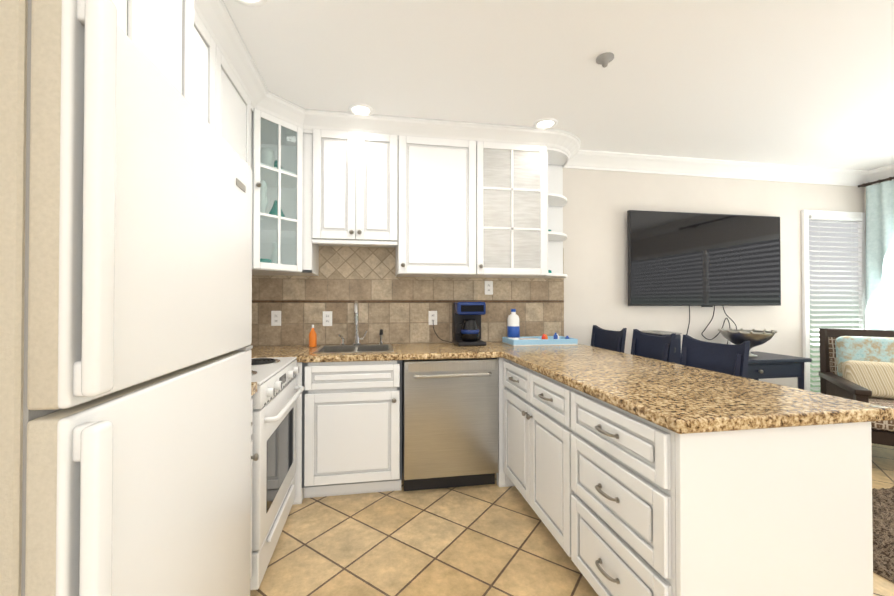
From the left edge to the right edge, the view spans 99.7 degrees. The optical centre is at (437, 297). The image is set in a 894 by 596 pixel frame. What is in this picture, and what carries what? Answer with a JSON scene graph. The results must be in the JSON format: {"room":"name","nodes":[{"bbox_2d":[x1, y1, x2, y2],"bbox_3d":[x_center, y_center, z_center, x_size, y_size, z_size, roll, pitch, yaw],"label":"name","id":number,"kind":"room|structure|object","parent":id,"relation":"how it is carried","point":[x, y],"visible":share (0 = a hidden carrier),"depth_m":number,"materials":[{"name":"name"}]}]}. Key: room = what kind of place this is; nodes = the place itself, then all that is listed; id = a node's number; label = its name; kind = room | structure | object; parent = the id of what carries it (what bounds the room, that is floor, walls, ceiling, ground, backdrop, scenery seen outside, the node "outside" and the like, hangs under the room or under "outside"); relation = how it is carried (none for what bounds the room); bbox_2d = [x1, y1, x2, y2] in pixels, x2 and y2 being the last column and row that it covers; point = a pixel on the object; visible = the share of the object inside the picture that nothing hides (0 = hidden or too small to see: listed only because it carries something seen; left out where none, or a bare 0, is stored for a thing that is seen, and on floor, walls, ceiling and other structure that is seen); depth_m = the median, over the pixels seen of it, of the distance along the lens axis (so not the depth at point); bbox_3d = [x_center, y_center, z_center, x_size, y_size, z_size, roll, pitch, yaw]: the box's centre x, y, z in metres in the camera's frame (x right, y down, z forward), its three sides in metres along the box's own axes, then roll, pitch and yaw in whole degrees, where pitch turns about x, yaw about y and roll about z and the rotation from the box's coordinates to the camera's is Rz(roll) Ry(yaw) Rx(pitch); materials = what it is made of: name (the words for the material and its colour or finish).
{"room":"kitchen","nodes":[
{"label":"kitchen","id":0,"kind":"room"},
{"bbox_2d":[223,0,893,169],"bbox_3d":[1.897,-1.331,-0.258,6.400,0.060,7.500,0,-1,-9],"label":"ceiling","id":1,"kind":"structure","parent":0,"point":[801,82],"depth_m":2.10,"materials":[{"name":"white paint"}]},
{"bbox_2d":[234,0,266,7],"bbox_3d":[-0.801,-1.277,1.572,0.170,0.010,0.170,0,-1,-9],"label":"recessed light","id":2,"kind":"object","parent":1,"relation":"in","point":[254,3],"visible":1,"depth_m":1.63,"materials":[{"name":"white"}]},
{"bbox_2d":[348,103,373,114],"bbox_3d":[-0.519,-1.267,2.552,0.170,0.010,0.170,0,-1,-9],"label":"recessed light","id":3,"kind":"object","parent":1,"relation":"in","point":[360,108],"visible":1,"depth_m":2.53,"materials":[{"name":"white"}]},
{"bbox_2d":[534,118,557,128],"bbox_3d":[0.786,-1.265,2.750,0.170,0.010,0.170,0,-1,-9],"label":"recessed light","id":4,"kind":"object","parent":1,"relation":"in","point":[547,123],"visible":0.96,"depth_m":2.74,"materials":[{"name":"white"}]},
{"bbox_2d":[596,52,613,67],"bbox_3d":[0.890,-1.256,2.006,0.090,0.045,0.090,0,-1,-9],"label":"sprinkler","id":5,"kind":"object","parent":1,"relation":"attached to","point":[604,59],"visible":1,"depth_m":1.99,"materials":[{"name":"grey metal"}]},
{"bbox_2d":[250,443,893,595],"bbox_3d":[1.897,1.274,-0.284,6.400,0.050,7.500,0,-1,-9],"label":"floor","id":6,"kind":"structure","parent":0,"point":[488,540],"depth_m":1.91,"materials":[{"name":"tile"}]},
{"bbox_2d":[0,0,252,595],"bbox_3d":[-0.874,0.404,0.836,0.696,1.712,0.780,0,-1,-9],"label":"fridge","id":7,"kind":"object","parent":6,"relation":"on","point":[126,346],"visible":1,"depth_m":0.60,"materials":[{"name":"white metal"}]},
{"bbox_2d":[250,398,258,579],"bbox_3d":[-1.010,0.829,1.372,0.619,0.874,0.316,0,-1,-9],"label":"base cabinet","id":8,"kind":"object","parent":6,"relation":"on","point":[254,457],"visible":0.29,"depth_m":1.55,"materials":[{"name":"white wood"}]},
{"bbox_2d":[251,382,256,395],"bbox_3d":[-1.018,0.370,1.375,0.587,0.040,0.315,0,-1,-9],"label":"countertop","id":9,"kind":"structure","parent":8,"relation":"on","point":[253,388],"depth_m":1.54,"materials":[{"name":"stone"}]},
{"bbox_2d":[250,357,304,589],"bbox_3d":[-1.074,0.721,1.913,0.662,1.100,0.758,0,-1,-9],"label":"range","id":10,"kind":"object","parent":6,"relation":"on","point":[275,396],"visible":0.21,"depth_m":1.78,"materials":[{"name":"metal"}]},
{"bbox_2d":[293,362,328,504],"bbox_3d":[-1.166,0.841,2.580,0.710,0.874,0.624,0,-1,-9],"label":"base cabinet","id":11,"kind":"object","parent":6,"relation":"on","point":[312,405],"depth_m":2.34,"materials":[{"name":"white wood"}]},
{"bbox_2d":[402,358,498,490],"bbox_3d":[0.051,0.845,2.752,0.635,0.870,0.670,0,-1,-9],"label":"dishwasher","id":12,"kind":"object","parent":6,"relation":"on","point":[450,423],"visible":1,"depth_m":2.48,"materials":[{"name":"grey metal"}]},
{"bbox_2d":[504,359,559,543],"bbox_3d":[0.802,0.837,2.160,0.587,0.874,0.893,0,-1,-9],"label":"base cabinet","id":13,"kind":"object","parent":6,"relation":"on","point":[531,401],"depth_m":2.05,"materials":[{"name":"white wood"}]},
{"bbox_2d":[251,342,587,362],"bbox_3d":[-0.177,0.384,2.741,2.697,0.040,0.641,0,-1,-9],"label":"countertop","id":14,"kind":"structure","parent":13,"relation":"on","point":[405,351],"depth_m":2.50,"materials":[{"name":"stone"}]},
{"bbox_2d":[309,325,316,346],"bbox_3d":[-0.930,0.281,2.812,0.056,0.165,0.056,0,-1,-9],"label":"soap bottle","id":15,"kind":"object","parent":14,"relation":"on","point":[312,338],"visible":1,"depth_m":2.79,"materials":[{"name":"orange plastic"}]},
{"bbox_2d":[313,344,393,352],"bbox_3d":[-0.587,0.449,2.699,0.526,0.181,0.424,0,-1,-9],"label":"sink","id":16,"kind":"object","parent":14,"relation":"in","point":[353,348],"visible":0.27,"depth_m":2.85,"materials":[{"name":"silver metal"}]},
{"bbox_2d":[339,300,383,345],"bbox_3d":[-0.569,0.189,2.821,0.336,0.340,0.221,0,-1,-9],"label":"faucet","id":17,"kind":"object","parent":14,"relation":"on","point":[357,339],"visible":1,"depth_m":2.87,"materials":[{"name":"silver metal"}]},
{"bbox_2d":[452,302,485,345],"bbox_3d":[0.239,0.197,2.968,0.232,0.335,0.240,0,-1,-9],"label":"coffee maker","id":18,"kind":"object","parent":14,"relation":"on","point":[466,323],"visible":1,"depth_m":2.88,"materials":[{"name":"grey plastic"}]},
{"bbox_2d":[502,333,577,345],"bbox_3d":[0.815,0.321,3.032,0.525,0.089,0.260,0,-1,-9],"label":"tray","id":19,"kind":"object","parent":14,"relation":"on","point":[554,339],"visible":1,"depth_m":2.93,"materials":[{"name":"blue plastic"}]},
{"bbox_2d":[507,309,519,339],"bbox_3d":[0.615,0.223,3.061,0.098,0.268,0.097,0,-1,-9],"label":"bottle","id":20,"kind":"object","parent":19,"relation":"on","point":[513,329],"visible":0.88,"depth_m":3.02,"materials":[{"name":"white plastic"}]},
{"bbox_2d":[499,346,893,433],"bbox_3d":[0.937,0.375,1.866,0.789,0.040,1.500,0,-1,-9],"label":"countertop","id":21,"kind":"structure","parent":13,"relation":"on","point":[678,398],"depth_m":1.37,"materials":[{"name":"stone"}]},
{"bbox_2d":[591,325,626,352],"bbox_3d":[1.224,0.758,3.047,0.467,1.051,0.398,0,-1,-12],"label":"bar stool","id":22,"kind":"object","parent":6,"relation":"on","point":[612,340],"visible":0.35,"depth_m":3.10,"materials":[{"name":"black paint"}]},
{"bbox_2d":[631,329,675,362],"bbox_3d":[1.301,0.753,2.572,0.473,1.051,0.411,0,-1,-9],"label":"bar stool","id":23,"kind":"object","parent":6,"relation":"on","point":[661,348],"visible":0.27,"depth_m":2.61,"materials":[{"name":"black paint"}]},
{"bbox_2d":[641,330,681,363],"bbox_3d":[1.892,0.786,3.213,0.220,0.997,0.310,0,-1,-9],"label":"tower speaker","id":24,"kind":"object","parent":6,"relation":"on","point":[677,354],"visible":0.17,"depth_m":3.09},
{"bbox_2d":[556,381,839,595],"bbox_3d":[0.918,0.830,1.470,0.587,0.874,0.634,0,-1,-9],"label":"base cabinet","id":25,"kind":"object","parent":6,"relation":"on","point":[621,502],"depth_m":1.16,"materials":[{"name":"white wood"}]},
{"bbox_2d":[680,335,749,377],"bbox_3d":[1.384,0.748,2.091,0.467,1.051,0.398,0,-1,-12],"label":"bar stool","id":26,"kind":"object","parent":6,"relation":"on","point":[729,359],"visible":0.27,"depth_m":2.13,"materials":[{"name":"black paint"}]},
{"bbox_2d":[747,351,811,389],"bbox_3d":[2.595,0.895,3.281,0.990,0.780,0.464,0,-1,-9],"label":"console table","id":27,"kind":"object","parent":6,"relation":"on","point":[763,365],"visible":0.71,"depth_m":3.12,"materials":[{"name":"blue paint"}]},
{"bbox_2d":[718,328,776,356],"bbox_3d":[2.700,0.389,3.296,0.404,0.230,0.394,0,-1,-9],"label":"bowl","id":28,"kind":"object","parent":27,"relation":"on","point":[754,337],"visible":0.96,"depth_m":3.20,"materials":[{"name":"silver metal"}]},
{"bbox_2d":[818,328,893,445],"bbox_3d":[3.733,0.782,3.001,0.830,1.003,0.933,0,-1,33],"label":"armchair","id":29,"kind":"object","parent":6,"relation":"on","point":[857,364],"visible":0.73,"depth_m":3.22,"materials":[{"name":"brown wood"}]},
{"bbox_2d":[872,486,893,582],"bbox_3d":[2.930,1.244,0.968,1.550,0.033,3.030,0,-1,-9],"label":"rug","id":30,"kind":"object","parent":6,"relation":"on","point":[883,526],"visible":0.31,"depth_m":2.02,"materials":[{"name":"brown carpet"}]},
{"bbox_2d":[563,168,863,387],"bbox_3d":[1.288,0.011,3.378,6.400,2.550,0.100,0,-1,-9],"label":"wall","id":31,"kind":"structure","parent":0,"point":[598,205],"depth_m":3.47,"materials":[{"name":"paint"}]},
{"bbox_2d":[252,108,318,275],"bbox_3d":[-1.202,-0.723,2.610,0.648,1.093,0.604,0,-1,-9],"label":"wall cabinet","id":32,"kind":"object","parent":31,"relation":"attached to","point":[282,171],"visible":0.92,"depth_m":2.60,"materials":[{"name":"white wood"}]},
{"bbox_2d":[312,129,397,247],"bbox_3d":[-0.605,-0.824,2.824,0.595,0.888,0.379,0,-1,-9],"label":"wall cabinet","id":33,"kind":"object","parent":31,"relation":"attached to","point":[354,189],"visible":1,"depth_m":2.67,"materials":[{"name":"white wood"}]},
{"bbox_2d":[396,135,475,276],"bbox_3d":[-0.023,-0.720,2.921,0.582,1.093,0.379,0,-1,-9],"label":"wall cabinet","id":34,"kind":"object","parent":31,"relation":"attached to","point":[436,207],"visible":0.96,"depth_m":2.77,"materials":[{"name":"white wood"}]},
{"bbox_2d":[469,141,546,277],"bbox_3d":[0.542,-0.719,3.015,0.560,1.093,0.379,0,-1,-9],"label":"wall cabinet","id":35,"kind":"object","parent":31,"relation":"attached to","point":[511,211],"visible":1,"depth_m":2.87,"materials":[{"name":"white wood"}]},
{"bbox_2d":[194,0,870,185],"bbox_3d":[1.546,-1.215,2.060,5.886,0.125,2.606,0,-1,-9],"label":"crown molding","id":36,"kind":"structure","parent":31,"relation":"attached to","point":[217,21],"depth_m":2.79,"materials":[{"name":"white wood"}]},
{"bbox_2d":[534,150,566,277],"bbox_3d":[0.966,-0.718,3.113,0.304,1.093,0.325,0,-1,-9],"label":"shelf","id":37,"kind":"object","parent":31,"relation":"attached to","point":[556,202],"visible":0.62,"depth_m":3.27,"materials":[{"name":"white wood"}]},
{"bbox_2d":[627,210,780,306],"bbox_3d":[2.462,-0.345,3.482,1.590,0.856,0.085,0,-1,-9],"label":"television","id":38,"kind":"object","parent":31,"relation":"attached to","point":[692,259],"visible":1,"depth_m":3.43,"materials":[{"name":"grey plastic"}]},
{"bbox_2d":[686,306,736,343],"bbox_3d":[2.536,0.227,3.502,0.551,0.482,0.020,0,-1,-9],"label":"cord","id":39,"kind":"object","parent":38,"relation":"attached to","point":[710,322],"visible":0.6,"depth_m":3.51,"materials":[{"name":"black plastic"}]},
{"bbox_2d":[801,210,865,392],"bbox_3d":[3.953,0.180,3.744,0.750,2.090,0.050,0,-1,-9],"label":"window","id":40,"kind":"structure","parent":31,"relation":"in","point":[833,243],"depth_m":3.75,"materials":[{"name":"white"}]},
{"bbox_2d":[864,180,893,232],"bbox_3d":[5.013,-0.021,0.199,0.100,2.550,7.400,0,-1,-9],"label":"wall","id":41,"kind":"structure","parent":0,"point":[865,204],"depth_m":3.84,"materials":[{"name":"paint"}]},
{"bbox_2d":[858,177,893,186],"bbox_3d":[4.494,-1.141,2.637,0.119,0.044,2.402,0,-1,-9],"label":"curtain rod","id":42,"kind":"object","parent":41,"relation":"attached to","point":[874,182],"visible":0.98,"depth_m":3.68,"materials":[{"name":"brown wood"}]},
{"bbox_2d":[866,181,893,329],"bbox_3d":[4.296,0.073,3.571,0.087,2.370,0.370,0,-1,-9],"label":"curtain","id":43,"kind":"object","parent":42,"relation":"hanging from","point":[880,256],"visible":0.69,"depth_m":3.67,"materials":[{"name":"fabric"}]},
{"bbox_2d":[871,164,893,184],"bbox_3d":[4.900,-1.233,0.242,0.110,0.125,7.299,0,-1,-9],"label":"crown molding","id":44,"kind":"structure","parent":41,"relation":"attached to","point":[884,172],"depth_m":3.66,"materials":[{"name":"white wood"}]},
{"bbox_3d":[-1.014,-0.031,-0.808,0.100,2.550,7.400,0,-1,-9],"label":"wall","id":45,"kind":"structure","parent":0,"visible":0},
{"bbox_2d":[111,0,193,105],"bbox_3d":[-0.975,-0.889,0.837,0.511,0.798,0.815,0,-1,-9],"label":"wall cabinet","id":46,"kind":"object","parent":45,"relation":"attached to","point":[159,34],"depth_m":1.11,"materials":[{"name":"white wood"}]},
{"bbox_2d":[193,9,251,168],"bbox_3d":[-1.197,-0.732,1.773,0.381,1.093,1.102,0,-1,-9],"label":"wall cabinet","id":47,"kind":"object","parent":45,"relation":"attached to","point":[221,103],"visible":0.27,"depth_m":1.80,"materials":[{"name":"white wood"}]},
{"bbox_2d":[251,246,563,345],"bbox_3d":[-0.237,-0.025,3.066,2.710,0.824,0.015,0,-1,-9],"label":"backsplash","id":48,"kind":"structure","parent":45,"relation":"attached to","point":[394,307],"depth_m":3.01,"materials":[{"name":"beige tile"}]},
{"bbox_2d":[271,311,280,325],"bbox_3d":[-1.237,0.156,2.889,0.072,0.116,0.008,0,-1,-9],"label":"electrical outlet","id":49,"kind":"object","parent":48,"relation":"attached to","point":[275,318],"visible":1,"depth_m":2.89,"materials":[{"name":"white plastic"}]},
{"bbox_2d":[323,311,331,325],"bbox_3d":[-0.862,0.162,2.952,0.072,0.116,0.008,0,-1,-9],"label":"electrical outlet","id":50,"kind":"object","parent":48,"relation":"attached to","point":[327,318],"visible":1,"depth_m":2.95,"materials":[{"name":"white plastic"}]},
{"bbox_2d":[429,311,436,324],"bbox_3d":[-0.038,0.163,3.090,0.072,0.116,0.008,0,-1,-9],"label":"electrical outlet","id":51,"kind":"object","parent":48,"relation":"attached to","point":[432,317],"visible":1,"depth_m":3.09,"materials":[{"name":"white plastic"}]},
{"bbox_2d":[485,281,492,294],"bbox_3d":[0.430,-0.086,3.170,0.072,0.116,0.008,0,-1,-9],"label":"electrical outlet","id":52,"kind":"object","parent":48,"relation":"attached to","point":[488,287],"visible":1,"depth_m":3.17,"materials":[{"name":"white plastic"}]}
]}

